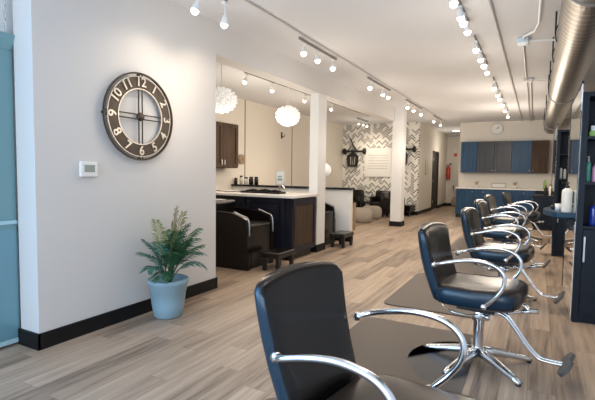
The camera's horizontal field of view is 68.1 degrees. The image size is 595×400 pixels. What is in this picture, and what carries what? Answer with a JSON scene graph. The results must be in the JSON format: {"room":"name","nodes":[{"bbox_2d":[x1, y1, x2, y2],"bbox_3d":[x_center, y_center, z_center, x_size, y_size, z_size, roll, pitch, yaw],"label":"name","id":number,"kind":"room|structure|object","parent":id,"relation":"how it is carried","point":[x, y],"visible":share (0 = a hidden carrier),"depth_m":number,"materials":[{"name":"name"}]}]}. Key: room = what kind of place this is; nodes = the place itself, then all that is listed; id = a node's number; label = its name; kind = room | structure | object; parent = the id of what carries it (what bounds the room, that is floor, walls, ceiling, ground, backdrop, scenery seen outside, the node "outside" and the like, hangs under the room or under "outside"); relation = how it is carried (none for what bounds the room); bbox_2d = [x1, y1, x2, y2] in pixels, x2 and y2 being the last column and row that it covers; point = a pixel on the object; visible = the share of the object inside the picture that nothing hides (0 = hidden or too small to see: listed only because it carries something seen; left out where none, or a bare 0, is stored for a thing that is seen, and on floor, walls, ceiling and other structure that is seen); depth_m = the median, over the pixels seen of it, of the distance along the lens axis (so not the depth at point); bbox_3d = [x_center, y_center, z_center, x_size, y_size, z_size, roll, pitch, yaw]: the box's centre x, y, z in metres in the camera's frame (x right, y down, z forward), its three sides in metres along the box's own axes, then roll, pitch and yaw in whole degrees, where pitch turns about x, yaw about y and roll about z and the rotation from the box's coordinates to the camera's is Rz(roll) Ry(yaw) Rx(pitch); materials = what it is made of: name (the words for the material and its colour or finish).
{"room":"salon","nodes":[
{"label":"salon","id":0,"kind":"room"},
{"bbox_2d":[0,0,20,347],"bbox_3d":[-3.149,-0.269,1.329,0.100,2.880,4.550,3,4,28],"label":"wall","id":1,"kind":"structure","parent":0,"point":[9,7],"depth_m":3.19,"materials":[{"name":"white paint"}]},
{"bbox_2d":[12,0,215,333],"bbox_3d":[-1.456,-0.416,3.978,0.220,2.880,1.970,3,4,28],"label":"wall","id":2,"kind":"structure","parent":0,"point":[80,238],"depth_m":3.53,"materials":[{"name":"white paint"}]},
{"bbox_2d":[79,161,97,176],"bbox_3d":[-1.623,-0.238,3.421,0.030,0.122,0.156,3,4,28],"label":"thermostat","id":3,"kind":"object","parent":2,"relation":"attached to","point":[86,168],"visible":1,"depth_m":3.40,"materials":[{"name":"white plastic"}]},
{"bbox_2d":[18,277,217,350],"bbox_3d":[-1.475,0.962,4.067,0.250,0.118,2.000,3,4,28],"label":"baseboard","id":4,"kind":"structure","parent":2,"relation":"attached to","point":[27,338],"depth_m":3.51,"materials":[{"name":"black"}]},
{"bbox_2d":[101,72,172,159],"bbox_3d":[-1.367,-0.721,3.821,0.060,0.752,0.752,3,4,28],"label":"wall clock","id":5,"kind":"object","parent":2,"relation":"attached to","point":[122,87],"visible":1,"depth_m":3.79,"materials":[{"name":"brown wood"}]},
{"bbox_2d":[216,98,342,189],"bbox_3d":[-1.343,-0.784,9.722,0.120,2.880,11.750,3,4,28],"label":"wall","id":6,"kind":"structure","parent":0,"point":[266,152],"depth_m":10.87,"materials":[{"name":"beige paint"}]},
{"bbox_2d":[216,121,237,167],"bbox_3d":[-1.603,-1.086,8.717,0.352,0.895,1.030,3,4,28],"label":"upper cabinet","id":7,"kind":"object","parent":6,"relation":"attached to","point":[226,133],"visible":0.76,"depth_m":8.77,"materials":[{"name":"brown wood"}]},
{"bbox_2d":[238,154,244,163],"bbox_3d":[-1.229,-0.902,9.704,0.098,0.211,0.230,3,4,28],"label":"wall ornament","id":8,"kind":"object","parent":6,"relation":"attached to","point":[241,158],"visible":1,"depth_m":9.65,"materials":[{"name":"beige"}]},
{"bbox_2d":[244,100,292,185],"bbox_3d":[-0.668,-0.846,10.827,0.010,2.880,2.180,3,4,28],"label":"trim","id":9,"kind":"structure","parent":6,"relation":"attached to","point":[245,100],"depth_m":9.87,"materials":[{"name":"beige"}]},
{"bbox_2d":[231,184,354,241],"bbox_3d":[-0.175,0.219,8.943,2.760,1.010,0.220,3,4,28],"label":"wall","id":10,"kind":"structure","parent":0,"point":[341,198],"depth_m":8.35,"materials":[{"name":"white paint"}]},
{"bbox_2d":[249,177,253,184],"bbox_3d":[-0.984,-0.410,9.348,0.100,0.170,0.100,3,4,28],"label":"jar","id":11,"kind":"object","parent":10,"relation":"on","point":[251,180],"visible":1,"depth_m":9.31,"materials":[{"name":"black glass"}]},
{"bbox_2d":[275,170,284,185],"bbox_3d":[-0.356,-0.450,9.012,0.220,0.310,0.025,3,4,28],"label":"picture frame","id":12,"kind":"object","parent":10,"relation":"on","point":[279,174],"visible":0.98,"depth_m":9.00,"materials":[{"name":"silver metal"}]},
{"bbox_2d":[325,164,330,186],"bbox_3d":[0.520,-0.482,8.524,0.256,0.460,0.260,3,4,28],"label":"table lamp","id":13,"kind":"object","parent":10,"relation":"on","point":[328,168],"visible":0.33,"depth_m":8.43,"materials":[{"name":"white plastic"}]},
{"bbox_2d":[0,206,594,399],"bbox_3d":[1.654,0.837,8.381,7.000,0.100,21.600,3,4,28],"label":"floor","id":14,"kind":"structure","parent":0,"point":[214,350],"depth_m":3.32,"materials":[{"name":"brown wood"}]},
{"bbox_2d":[0,31,19,346],"bbox_3d":[-2.344,-0.029,2.642,0.075,2.215,1.300,3,4,28],"label":"door","id":15,"kind":"structure","parent":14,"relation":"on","point":[9,283],"depth_m":3.15,"materials":[{"name":"teal paint"}]},
{"bbox_2d":[147,273,188,319],"bbox_3d":[-1.152,0.862,3.919,0.360,0.345,0.360,3,4,28],"label":"pot","id":16,"kind":"object","parent":14,"relation":"on","point":[167,300],"depth_m":3.80,"materials":[{"name":"blue ceramic"}]},
{"bbox_2d":[136,205,208,319],"bbox_3d":[-1.088,0.539,3.900,0.509,0.994,0.726,3,4,28],"label":"potted palm","id":17,"kind":"object","parent":14,"relation":"on","point":[167,290],"visible":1,"depth_m":3.81,"materials":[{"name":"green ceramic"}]},
{"bbox_2d":[216,199,273,270],"bbox_3d":[-0.954,0.362,6.229,1.087,1.052,0.660,3,4,28],"label":"chair","id":18,"kind":"object","parent":14,"relation":"on","point":[242,234],"visible":0.61,"depth_m":5.88,"materials":[{"name":"black leather"}]},
{"bbox_2d":[216,195,316,259],"bbox_3d":[-0.870,0.370,7.190,2.240,0.915,0.814,3,4,28],"label":"kitchen island","id":19,"kind":"object","parent":14,"relation":"on","point":[294,219],"visible":0.34,"depth_m":6.51,"materials":[{"name":"brown wood"}]},
{"bbox_2d":[216,190,318,198],"bbox_3d":[-0.873,-0.108,7.173,2.310,0.039,0.880,3,4,28],"label":"island countertop","id":20,"kind":"structure","parent":19,"relation":"on","point":[287,195],"depth_m":6.65,"materials":[{"name":"white stone"}]},
{"bbox_2d":[240,189,285,193],"bbox_3d":[-0.549,-0.147,6.960,0.720,0.072,0.200,3,4,28],"label":"tray","id":21,"kind":"object","parent":20,"relation":"on","point":[266,191],"visible":0.99,"depth_m":6.89,"materials":[{"name":"black metal"}]},
{"bbox_2d":[261,247,294,270],"bbox_3d":[-0.259,0.795,5.898,0.280,0.250,0.460,3,4,28],"label":"footstool","id":22,"kind":"object","parent":14,"relation":"on","point":[277,253],"visible":0.94,"depth_m":5.77,"materials":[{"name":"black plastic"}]},
{"bbox_2d":[261,247,294,259],"bbox_3d":[-0.258,0.710,5.892,0.280,0.080,0.460,3,4,28],"label":"cushion","id":23,"kind":"object","parent":22,"relation":"on","point":[277,253],"depth_m":5.77,"materials":[{"name":"black leather"}]},
{"bbox_2d":[279,185,335,244],"bbox_3d":[0.086,0.256,8.096,1.087,1.052,0.660,3,4,28],"label":"chair","id":24,"kind":"object","parent":14,"relation":"on","point":[330,213],"visible":0.23,"depth_m":7.97,"materials":[{"name":"black leather"}]},
{"bbox_2d":[330,230,353,247],"bbox_3d":[0.781,0.689,7.765,0.280,0.250,0.460,3,4,28],"label":"footstool","id":25,"kind":"object","parent":14,"relation":"on","point":[341,234],"visible":1,"depth_m":7.64,"materials":[{"name":"black wood"}]},
{"bbox_2d":[330,230,353,238],"bbox_3d":[0.782,0.604,7.760,0.280,0.080,0.460,3,4,28],"label":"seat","id":26,"kind":"object","parent":25,"relation":"on","point":[342,234],"depth_m":7.61,"materials":[{"name":"black leather"}]},
{"bbox_2d":[352,203,355,229],"bbox_3d":[1.275,0.373,9.900,0.050,0.620,0.050,3,4,28],"label":"wooden post","id":27,"kind":"object","parent":14,"relation":"on","point":[354,204],"visible":1,"depth_m":9.88,"materials":[{"name":"brown wood"}]},
{"bbox_2d":[353,190,363,206],"bbox_3d":[1.772,0.040,14.245,0.620,0.740,0.620,3,4,28],"label":"lounge chair","id":28,"kind":"object","parent":14,"relation":"on","point":[357,194],"visible":0.21,"depth_m":14.24,"materials":[{"name":"black leather"}]},
{"bbox_2d":[352,207,371,222],"bbox_3d":[1.683,0.390,11.589,0.580,0.380,0.580,3,4,28],"label":"pouf","id":29,"kind":"object","parent":14,"relation":"on","point":[363,215],"visible":0.83,"depth_m":11.35,"materials":[{"name":"beige fabric"}]},
{"bbox_2d":[363,206,381,218],"bbox_3d":[2.114,0.344,12.549,0.580,0.360,0.580,3,4,28],"label":"pouf","id":30,"kind":"object","parent":14,"relation":"on","point":[376,210],"visible":0.7,"depth_m":12.31,"materials":[{"name":"beige fabric"}]},
{"bbox_2d":[370,190,390,206],"bbox_3d":[2.651,0.083,13.769,0.620,0.740,0.620,3,4,28],"label":"lounge chair","id":31,"kind":"object","parent":14,"relation":"on","point":[375,200],"visible":0.33,"depth_m":13.84,"materials":[{"name":"black leather"}]},
{"bbox_2d":[380,192,404,216],"bbox_3d":[2.817,0.144,13.010,0.620,0.720,0.560,3,4,28],"label":"lounge chair","id":32,"kind":"object","parent":14,"relation":"on","point":[385,199],"visible":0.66,"depth_m":12.86,"materials":[{"name":"black leather"}]},
{"bbox_2d":[404,204,414,216],"bbox_3d":[3.358,0.313,13.540,0.360,0.330,0.630,3,4,28],"label":"bench","id":33,"kind":"object","parent":14,"relation":"on","point":[409,208],"visible":0.6,"depth_m":13.25,"materials":[{"name":"black wood"}]},
{"bbox_2d":[349,317,472,393],"bbox_3d":[0.742,1.102,3.192,0.960,0.012,1.240,3,4,28],"label":"floor mat","id":34,"kind":"object","parent":14,"relation":"on","point":[395,348],"visible":0.6,"depth_m":3.18,"materials":[{"name":"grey rubber"}]},
{"bbox_2d":[418,222,574,386],"bbox_3d":[1.335,0.656,3.006,0.984,0.942,0.713,3,4,25],"label":"chair","id":35,"kind":"object","parent":34,"relation":"on","point":[486,297],"visible":1,"depth_m":2.96,"materials":[{"name":"black leather"}]},
{"bbox_2d":[384,273,471,317],"bbox_3d":[1.631,1.009,4.824,0.960,0.012,1.560,3,4,28],"label":"floor mat","id":36,"kind":"object","parent":14,"relation":"on","point":[416,293],"visible":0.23,"depth_m":4.50,"materials":[{"name":"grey rubber"}]},
{"bbox_2d":[451,185,457,206],"bbox_3d":[6.269,-0.163,17.553,0.255,0.845,0.242,3,4,28],"label":"floor vase","id":37,"kind":"object","parent":14,"relation":"on","point":[453,202],"visible":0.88,"depth_m":17.50,"materials":[{"name":"beige"}]},
{"bbox_2d":[455,188,473,216],"bbox_3d":[5.109,0.080,13.372,0.496,0.865,0.659,3,4,28],"label":"base cabinet","id":38,"kind":"object","parent":14,"relation":"on","point":[464,197],"visible":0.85,"depth_m":13.13,"materials":[{"name":"blue wood"}]},
{"bbox_2d":[455,187,548,190],"bbox_3d":[6.199,-0.318,12.770,2.990,0.034,0.635,3,4,28],"label":"countertop","id":39,"kind":"structure","parent":38,"relation":"on","point":[455,187],"depth_m":12.68,"materials":[{"name":"white stone"}]},
{"bbox_2d":[491,183,505,187],"bbox_3d":[6.018,-0.434,13.172,0.380,0.140,0.020,3,4,28],"label":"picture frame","id":40,"kind":"object","parent":39,"relation":"on","point":[494,185],"visible":0.9,"depth_m":13.16,"materials":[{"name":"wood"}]},
{"bbox_2d":[452,252,497,276],"bbox_3d":[2.509,0.917,6.438,0.960,0.012,1.560,3,4,28],"label":"floor mat","id":41,"kind":"object","parent":14,"relation":"on","point":[464,268],"visible":0.31,"depth_m":6.01,"materials":[{"name":"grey rubber"}]},
{"bbox_2d":[474,199,550,271],"bbox_3d":[2.962,0.479,6.100,0.984,0.942,0.713,3,4,25],"label":"chair","id":42,"kind":"object","parent":41,"relation":"on","point":[480,205],"visible":0.75,"depth_m":6.02,"materials":[{"name":"black leather"}]},
{"bbox_2d":[451,238,512,250],"bbox_3d":[3.345,0.830,7.973,0.960,0.012,1.560,3,4,28],"label":"floor mat","id":43,"kind":"object","parent":14,"relation":"on","point":[459,245],"visible":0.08,"depth_m":8.05,"materials":[{"name":"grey rubber"}]},
{"bbox_2d":[484,195,546,249],"bbox_3d":[3.723,0.397,7.538,0.984,0.942,0.713,3,4,26],"label":"chair","id":44,"kind":"object","parent":43,"relation":"on","point":[490,199],"visible":0.59,"depth_m":7.47,"materials":[{"name":"black leather"}]},
{"bbox_2d":[473,189,492,207],"bbox_3d":[5.557,0.102,13.129,0.516,0.865,0.659,3,4,28],"label":"base cabinet","id":45,"kind":"object","parent":14,"relation":"on","point":[478,193],"visible":0.37,"depth_m":12.88,"materials":[{"name":"blue wood"}]},
{"bbox_2d":[493,189,512,214],"bbox_3d":[6.014,0.124,12.882,0.516,0.865,0.659,3,4,28],"label":"base cabinet","id":46,"kind":"object","parent":14,"relation":"on","point":[497,194],"visible":0.47,"depth_m":12.65,"materials":[{"name":"blue wood"}]},
{"bbox_2d":[460,207,565,308],"bbox_3d":[2.187,0.571,4.510,0.984,0.942,0.713,3,4,25],"label":"chair","id":47,"kind":"object","parent":14,"relation":"on","point":[470,220],"visible":0.8,"depth_m":4.45,"materials":[{"name":"black leather"}]},
{"bbox_2d":[513,190,534,220],"bbox_3d":[6.484,0.146,12.627,0.546,0.865,0.659,3,4,28],"label":"base cabinet","id":48,"kind":"object","parent":14,"relation":"on","point":[518,195],"visible":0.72,"depth_m":12.37,"materials":[{"name":"blue wood"}]},
{"bbox_2d":[502,192,548,241],"bbox_3d":[4.592,0.328,8.795,0.934,0.942,0.724,4,5,36],"label":"chair","id":49,"kind":"object","parent":14,"relation":"on","point":[506,197],"visible":0.73,"depth_m":8.77,"materials":[{"name":"silver metal"}]},
{"bbox_2d":[532,194,550,230],"bbox_3d":[6.104,0.302,10.482,0.935,0.820,0.650,3,4,28],"label":"base cabinet","id":50,"kind":"object","parent":14,"relation":"on","point":[543,201],"visible":0.43,"depth_m":10.34,"materials":[{"name":"blue laminate"}]},
{"bbox_2d":[544,185,547,195],"bbox_3d":[5.876,-0.229,10.411,0.084,0.241,0.079,3,4,28],"label":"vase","id":51,"kind":"object","parent":50,"relation":"on","point":[545,188],"visible":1,"depth_m":10.38,"materials":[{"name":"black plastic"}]},
{"bbox_2d":[535,191,548,194],"bbox_3d":[7.135,0.175,12.325,0.860,0.865,0.560,3,4,28],"label":"base cabinet","id":52,"kind":"object","parent":14,"relation":"on","point":[536,192],"visible":0.07,"depth_m":12.20,"materials":[{"name":"blue laminate"}]},
{"bbox_2d":[551,129,569,256],"bbox_3d":[4.704,-0.127,7.501,0.595,2.020,1.455,3,4,28],"label":"tower","id":53,"kind":"object","parent":14,"relation":"on","point":[563,135],"visible":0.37,"depth_m":7.06,"materials":[{"name":"blue laminate"}]},
{"bbox_2d":[548,124,557,253],"bbox_3d":[4.454,-0.197,7.676,0.016,2.110,1.420,3,4,28],"label":"wall mirror","id":54,"kind":"object","parent":53,"relation":"attached to","point":[556,128],"visible":1,"depth_m":7.45,"materials":[{"name":"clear mirror"}]},
{"bbox_2d":[571,91,594,323],"bbox_3d":[3.018,0.053,4.336,0.530,2.020,1.455,3,4,28],"label":"tower","id":55,"kind":"object","parent":14,"relation":"on","point":[583,301],"visible":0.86,"depth_m":3.85,"materials":[{"name":"blue laminate"}]},
{"bbox_2d":[562,81,583,317],"bbox_3d":[2.797,-0.015,4.496,0.016,2.110,1.420,3,4,28],"label":"wall mirror","id":56,"kind":"object","parent":55,"relation":"attached to","point":[576,116],"visible":0.82,"depth_m":4.21,"materials":[{"name":"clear mirror"}]},
{"bbox_2d":[543,207,572,229],"bbox_3d":[2.699,0.190,4.595,0.239,0.185,0.880,3,4,28],"label":"ledge","id":57,"kind":"object","parent":56,"relation":"attached to","point":[548,211],"visible":0.84,"depth_m":4.33,"materials":[{"name":"blue laminate"}]},
{"bbox_2d":[555,204,560,210],"bbox_3d":[2.616,0.072,4.416,0.060,0.070,0.060,3,4,28],"label":"cup","id":58,"kind":"object","parent":57,"relation":"on","point":[557,206],"visible":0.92,"depth_m":4.39,"materials":[{"name":"white plastic"}]},
{"bbox_2d":[561,182,572,212],"bbox_3d":[2.589,-0.027,4.232,0.095,0.291,0.089,3,4,28],"label":"pump bottle","id":59,"kind":"object","parent":57,"relation":"on","point":[567,193],"visible":0.98,"depth_m":4.20,"materials":[{"name":"beige plastic"}]},
{"bbox_2d":[585,156,590,181],"bbox_3d":[2.583,-0.275,3.913,0.046,0.225,0.043,3,4,28],"label":"spray bottle","id":60,"kind":"object","parent":55,"relation":"on","point":[588,163],"visible":0.88,"depth_m":3.90,"materials":[{"name":"teal plastic"}]},
{"bbox_2d":[583,223,594,229],"bbox_3d":[2.769,0.243,3.867,0.465,0.025,0.295,3,4,28],"label":"shelf","id":61,"kind":"object","parent":55,"relation":"attached to","point":[585,225],"depth_m":3.84,"materials":[{"name":"blue laminate"}]},
{"bbox_2d":[588,201,594,225],"bbox_3d":[2.630,0.118,3.910,0.068,0.213,0.067,3,4,28],"label":"bottle","id":62,"kind":"object","parent":55,"relation":"on","point":[591,221],"visible":1,"depth_m":3.89,"materials":[{"name":"blue plastic"}]},
{"bbox_2d":[588,136,594,140],"bbox_3d":[2.780,-0.535,3.817,0.465,0.025,0.295,3,4,28],"label":"shelf","id":63,"kind":"object","parent":55,"relation":"attached to","point":[590,138],"depth_m":3.79,"materials":[{"name":"blue laminate"}]},
{"bbox_2d":[591,164,594,181],"bbox_3d":[2.621,-0.246,3.871,0.052,0.175,0.051,3,4,28],"label":"shampoo bottle","id":64,"kind":"object","parent":55,"relation":"on","point":[593,167],"visible":1,"depth_m":3.86,"materials":[{"name":"pink"}]},
{"bbox_3d":[-0.108,1.190,1.631,0.960,0.012,1.560,3,4,28],"label":"floor mat","id":65,"kind":"object","parent":14,"relation":"on","visible":0},
{"bbox_2d":[254,261,479,399],"bbox_3d":[0.357,0.743,1.523,0.984,0.932,0.713,3,4,27],"label":"chair","id":66,"kind":"object","parent":65,"relation":"on","point":[301,307],"visible":1,"depth_m":1.63,"materials":[{"name":"black leather"}]},
{"bbox_2d":[309,93,326,252],"bbox_3d":[0.331,-0.599,7.207,0.180,2.880,0.330,3,4,28],"label":"column","id":67,"kind":"structure","parent":0,"point":[318,101],"depth_m":7.11,"materials":[{"name":"white paint"}]},
{"bbox_2d":[342,122,420,211],"bbox_3d":[2.609,-1.027,14.339,2.650,2.880,0.150,3,4,28],"label":"wall","id":68,"kind":"structure","parent":0,"point":[374,135],"depth_m":14.26,"materials":[{"name":"tile"}]},
{"bbox_2d":[342,148,365,153],"bbox_3d":[1.880,-1.610,14.526,0.800,0.197,0.200,3,4,28],"label":"rod","id":69,"kind":"object","parent":68,"relation":"attached to","point":[344,150],"visible":1,"depth_m":14.51,"materials":[{"name":"black metal"}]},
{"bbox_2d":[347,138,358,166],"bbox_3d":[1.814,-1.565,14.451,0.416,0.958,0.400,3,4,28],"label":"lantern","id":70,"kind":"object","parent":69,"relation":"hanging from","point":[352,154],"visible":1,"depth_m":14.40,"materials":[{"name":"black metal"}]},
{"bbox_2d":[364,148,391,176],"bbox_3d":[2.594,-1.210,14.221,0.900,0.920,0.033,3,4,28],"label":"wall sign","id":71,"kind":"object","parent":68,"relation":"attached to","point":[377,161],"visible":0.98,"depth_m":14.20,"materials":[{"name":"white plastic"}]},
{"bbox_2d":[170,0,594,134],"bbox_3d":[1.695,-2.137,8.190,7.000,0.100,21.600,3,4,28],"label":"ceiling","id":72,"kind":"structure","parent":0,"point":[420,49],"depth_m":5.70,"materials":[{"name":"white paint"}]},
{"bbox_2d":[3,0,6,32],"bbox_3d":[-2.034,-1.486,3.047,0.017,0.655,0.017,0,4,-19],"label":"hanging chain","id":73,"kind":"object","parent":72,"relation":"hanging from","point":[3,0],"visible":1,"depth_m":3.06,"materials":[{"name":"silver metal"}]},
{"bbox_2d":[191,0,228,28],"bbox_3d":[-0.764,-1.707,3.874,0.076,0.271,0.464,3,4,28],"label":"track light","id":74,"kind":"object","parent":72,"relation":"attached to","point":[195,8],"visible":1,"depth_m":4.01,"materials":[{"name":"grey metal"}]},
{"bbox_2d":[216,64,236,113],"bbox_3d":[-1.079,-1.614,6.229,0.459,0.769,0.459,3,4,28],"label":"pendant lamp","id":75,"kind":"object","parent":72,"relation":"hanging from","point":[226,100],"visible":0.67,"depth_m":6.13,"materials":[{"name":"white paper"}]},
{"bbox_2d":[243,72,261,83],"bbox_3d":[-0.758,-1.933,7.144,0.076,0.180,0.512,3,4,28],"label":"track light","id":76,"kind":"object","parent":72,"relation":"attached to","point":[245,82],"depth_m":6.98,"materials":[{"name":"grey metal"}]},
{"bbox_2d":[275,87,299,126],"bbox_3d":[-0.171,-1.710,7.918,0.459,0.769,0.459,3,4,28],"label":"pendant lamp","id":77,"kind":"object","parent":72,"relation":"hanging from","point":[289,115],"visible":0.98,"depth_m":7.82,"materials":[{"name":"white paper"}]},
{"bbox_2d":[216,22,394,121],"bbox_3d":[0.656,-1.907,7.743,0.220,0.330,6.800,3,4,28],"label":"beam","id":78,"kind":"structure","parent":72,"relation":"attached to","point":[235,50],"depth_m":6.09,"materials":[{"name":"white paint"}]},
{"bbox_2d":[246,72,367,115],"bbox_3d":[0.228,-2.095,8.704,0.226,0.036,7.302,3,4,26],"label":"conduit","id":79,"kind":"object","parent":72,"relation":"attached to","point":[246,72],"visible":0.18,"depth_m":8.32,"materials":[{"name":"black metal"}]},
{"bbox_2d":[299,37,336,70],"bbox_3d":[0.283,-1.840,5.641,0.072,0.205,1.090,3,4,28],"label":"track light","id":80,"kind":"object","parent":72,"relation":"attached to","point":[304,42],"visible":1,"depth_m":5.56,"materials":[{"name":"grey metal"}]},
{"bbox_2d":[303,94,333,110],"bbox_3d":[0.460,-2.079,9.379,0.076,0.201,1.540,3,4,28],"label":"track light","id":81,"kind":"object","parent":72,"relation":"attached to","point":[305,95],"visible":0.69,"depth_m":8.79,"materials":[{"name":"grey metal"}]},
{"bbox_2d":[244,0,444,120],"bbox_3d":[1.647,-2.063,7.992,0.017,0.020,11.400,3,4,28],"label":"conduit","id":82,"kind":"object","parent":72,"relation":"attached to","point":[247,1],"visible":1,"depth_m":5.40,"materials":[{"name":"grey metal"}]},
{"bbox_2d":[357,118,367,126],"bbox_3d":[1.921,-2.288,13.017,0.072,0.192,0.940,3,4,28],"label":"track light","id":83,"kind":"object","parent":72,"relation":"attached to","point":[358,119],"visible":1,"depth_m":13.01,"materials":[{"name":"grey metal"}]},
{"bbox_2d":[367,77,389,98],"bbox_3d":[1.461,-1.962,7.803,0.072,0.205,1.260,3,4,28],"label":"track light","id":84,"kind":"object","parent":72,"relation":"attached to","point":[369,78],"visible":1,"depth_m":7.92,"materials":[{"name":"grey metal"}]},
{"bbox_2d":[406,99,421,115],"bbox_3d":[2.671,-2.089,10.027,0.072,0.205,1.490,3,4,28],"label":"track light","id":85,"kind":"object","parent":72,"relation":"attached to","point":[407,100],"visible":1,"depth_m":9.90,"materials":[{"name":"grey metal"}]},
{"bbox_2d":[449,0,470,35],"bbox_3d":[1.526,-1.738,4.098,0.072,0.175,1.060,3,4,28],"label":"track light","id":86,"kind":"object","parent":72,"relation":"attached to","point":[462,17],"visible":1,"depth_m":4.06,"materials":[{"name":"grey metal"}]},
{"bbox_2d":[473,35,489,74],"bbox_3d":[2.369,-1.821,5.646,0.072,0.185,1.490,3,4,28],"label":"track light","id":87,"kind":"object","parent":72,"relation":"attached to","point":[477,48],"visible":1,"depth_m":5.49,"materials":[{"name":"grey metal"}]},
{"bbox_2d":[492,77,503,106],"bbox_3d":[3.694,-1.950,8.081,0.072,0.205,2.140,3,4,28],"label":"track light","id":88,"kind":"object","parent":72,"relation":"attached to","point":[500,98],"visible":1,"depth_m":7.86,"materials":[{"name":"grey metal"}]},
{"bbox_2d":[488,0,522,121],"bbox_3d":[3.570,-1.986,7.337,0.028,0.028,12.480,3,4,28],"label":"conduit","id":89,"kind":"object","parent":72,"relation":"attached to","point":[489,1],"visible":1,"depth_m":5.29,"materials":[{"name":"grey metal"}]},
{"bbox_2d":[503,103,508,117],"bbox_3d":[4.883,-2.074,10.277,0.072,0.205,1.340,3,4,28],"label":"track light","id":90,"kind":"object","parent":72,"relation":"attached to","point":[505,108],"visible":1,"depth_m":10.06,"materials":[{"name":"grey metal"}]},
{"bbox_2d":[517,36,528,45],"bbox_3d":[2.626,-1.847,5.123,0.120,0.060,0.180,3,4,28],"label":"junction box","id":91,"kind":"object","parent":72,"relation":"attached to","point":[520,42],"visible":0.97,"depth_m":5.07,"materials":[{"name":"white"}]},
{"bbox_2d":[529,39,555,41],"bbox_3d":[2.806,-1.829,5.037,0.302,0.046,0.026,2,4,25],"label":"conduit","id":92,"kind":"object","parent":91,"relation":"attached to","point":[533,40],"visible":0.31,"depth_m":5.04,"materials":[{"name":"white plastic"}]},
{"bbox_2d":[523,46,532,120],"bbox_3d":[4.717,-2.073,8.931,0.084,0.024,8.580,3,4,28],"label":"conduit","id":93,"kind":"object","parent":72,"relation":"attached to","point":[524,56],"visible":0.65,"depth_m":7.82,"materials":[{"name":"grey metal"}]},
{"bbox_2d":[523,78,532,82],"bbox_3d":[3.798,-1.973,7.254,0.140,0.050,0.150,3,4,28],"label":"junction box","id":94,"kind":"object","parent":72,"relation":"attached to","point":[528,80],"visible":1,"depth_m":7.21,"materials":[{"name":"white plastic"}]},
{"bbox_2d":[522,0,541,39],"bbox_3d":[2.058,-1.768,3.771,0.149,0.026,2.758,3,4,25],"label":"conduit","id":95,"kind":"object","parent":72,"relation":"attached to","point":[540,1],"visible":1,"depth_m":4.42,"materials":[{"name":"white plastic"}]},
{"bbox_2d":[543,0,594,133],"bbox_3d":[3.930,-1.726,6.455,0.434,0.432,13.650,3,4,28],"label":"air duct","id":96,"kind":"object","parent":72,"relation":"hanging from","point":[574,50],"visible":0.98,"depth_m":4.44,"materials":[{"name":"silver metal"}]},
{"bbox_2d":[389,107,406,226],"bbox_3d":[2.477,-0.801,10.804,0.290,2.880,0.330,3,4,28],"label":"column","id":97,"kind":"structure","parent":0,"point":[399,125],"depth_m":10.69,"materials":[{"name":"white paint"}]},
{"bbox_2d":[418,123,447,210],"bbox_3d":[4.891,-1.095,15.886,0.120,2.880,4.750,3,4,28],"label":"wall","id":98,"kind":"structure","parent":0,"point":[431,139],"depth_m":15.15,"materials":[{"name":"beige paint"}]},
{"bbox_2d":[417,203,450,214],"bbox_3d":[5.372,0.317,15.619,1.100,0.110,4.900,3,4,28],"label":"baseboard","id":99,"kind":"structure","parent":98,"relation":"attached to","point":[443,204],"depth_m":15.44,"materials":[{"name":"black"}]},
{"bbox_2d":[431,151,438,209],"bbox_3d":[4.978,-0.709,15.986,0.072,2.100,1.070,3,4,28],"label":"door","id":100,"kind":"structure","parent":98,"relation":"in","point":[435,163],"depth_m":16.04,"materials":[{"name":"black"}]},
{"bbox_2d":[445,134,459,202],"bbox_3d":[6.598,-1.189,17.716,1.370,2.880,0.100,3,4,28],"label":"wall","id":101,"kind":"structure","parent":0,"point":[453,142],"depth_m":17.82,"materials":[{"name":"beige paint"}]},
{"bbox_2d":[446,163,451,178],"bbox_3d":[6.106,-1.162,17.817,0.160,0.640,0.224,-1,4,-29],"label":"fire extinguisher","id":102,"kind":"object","parent":101,"relation":"attached to","point":[448,169],"visible":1,"depth_m":17.75,"materials":[{"name":"red metal"}]},
{"bbox_2d":[458,119,569,188],"bbox_3d":[6.433,-0.891,13.046,3.110,2.880,0.120,3,4,28],"label":"wall","id":103,"kind":"structure","parent":0,"point":[527,130],"depth_m":13.03,"materials":[{"name":"beige paint"}]},
{"bbox_2d":[460,142,477,172],"bbox_3d":[5.227,-1.300,13.383,0.456,0.920,0.389,3,4,28],"label":"upper cabinet","id":104,"kind":"object","parent":103,"relation":"attached to","point":[468,149],"visible":0.98,"depth_m":13.24,"materials":[{"name":"blue wood"}]},
{"bbox_2d":[476,141,494,172],"bbox_3d":[5.636,-1.280,13.162,0.466,0.920,0.389,3,4,28],"label":"upper cabinet","id":105,"kind":"object","parent":103,"relation":"attached to","point":[485,149],"visible":0.98,"depth_m":13.02,"materials":[{"name":"wood"}]},
{"bbox_2d":[491,123,502,134],"bbox_3d":[5.956,-2.126,13.137,0.350,0.350,0.045,3,4,28],"label":"wall clock","id":106,"kind":"object","parent":103,"relation":"attached to","point":[497,128],"visible":1,"depth_m":13.13,"materials":[{"name":"grey metal"}]},
{"bbox_2d":[494,141,511,172],"bbox_3d":[6.046,-1.260,12.939,0.461,0.920,0.389,3,4,28],"label":"upper cabinet","id":107,"kind":"object","parent":103,"relation":"attached to","point":[502,151],"visible":1,"depth_m":12.80,"materials":[{"name":"wood"}]},
{"bbox_2d":[511,141,531,172],"bbox_3d":[6.475,-1.239,12.707,0.506,0.920,0.389,3,4,28],"label":"upper cabinet","id":108,"kind":"object","parent":103,"relation":"attached to","point":[521,150],"visible":0.99,"depth_m":12.57,"materials":[{"name":"blue wood"}]},
{"bbox_2d":[531,140,549,172],"bbox_3d":[6.886,-1.219,12.485,0.421,0.920,0.389,3,4,28],"label":"upper cabinet","id":109,"kind":"object","parent":103,"relation":"attached to","point":[540,148],"visible":0.99,"depth_m":12.35,"materials":[{"name":"brown wood"}]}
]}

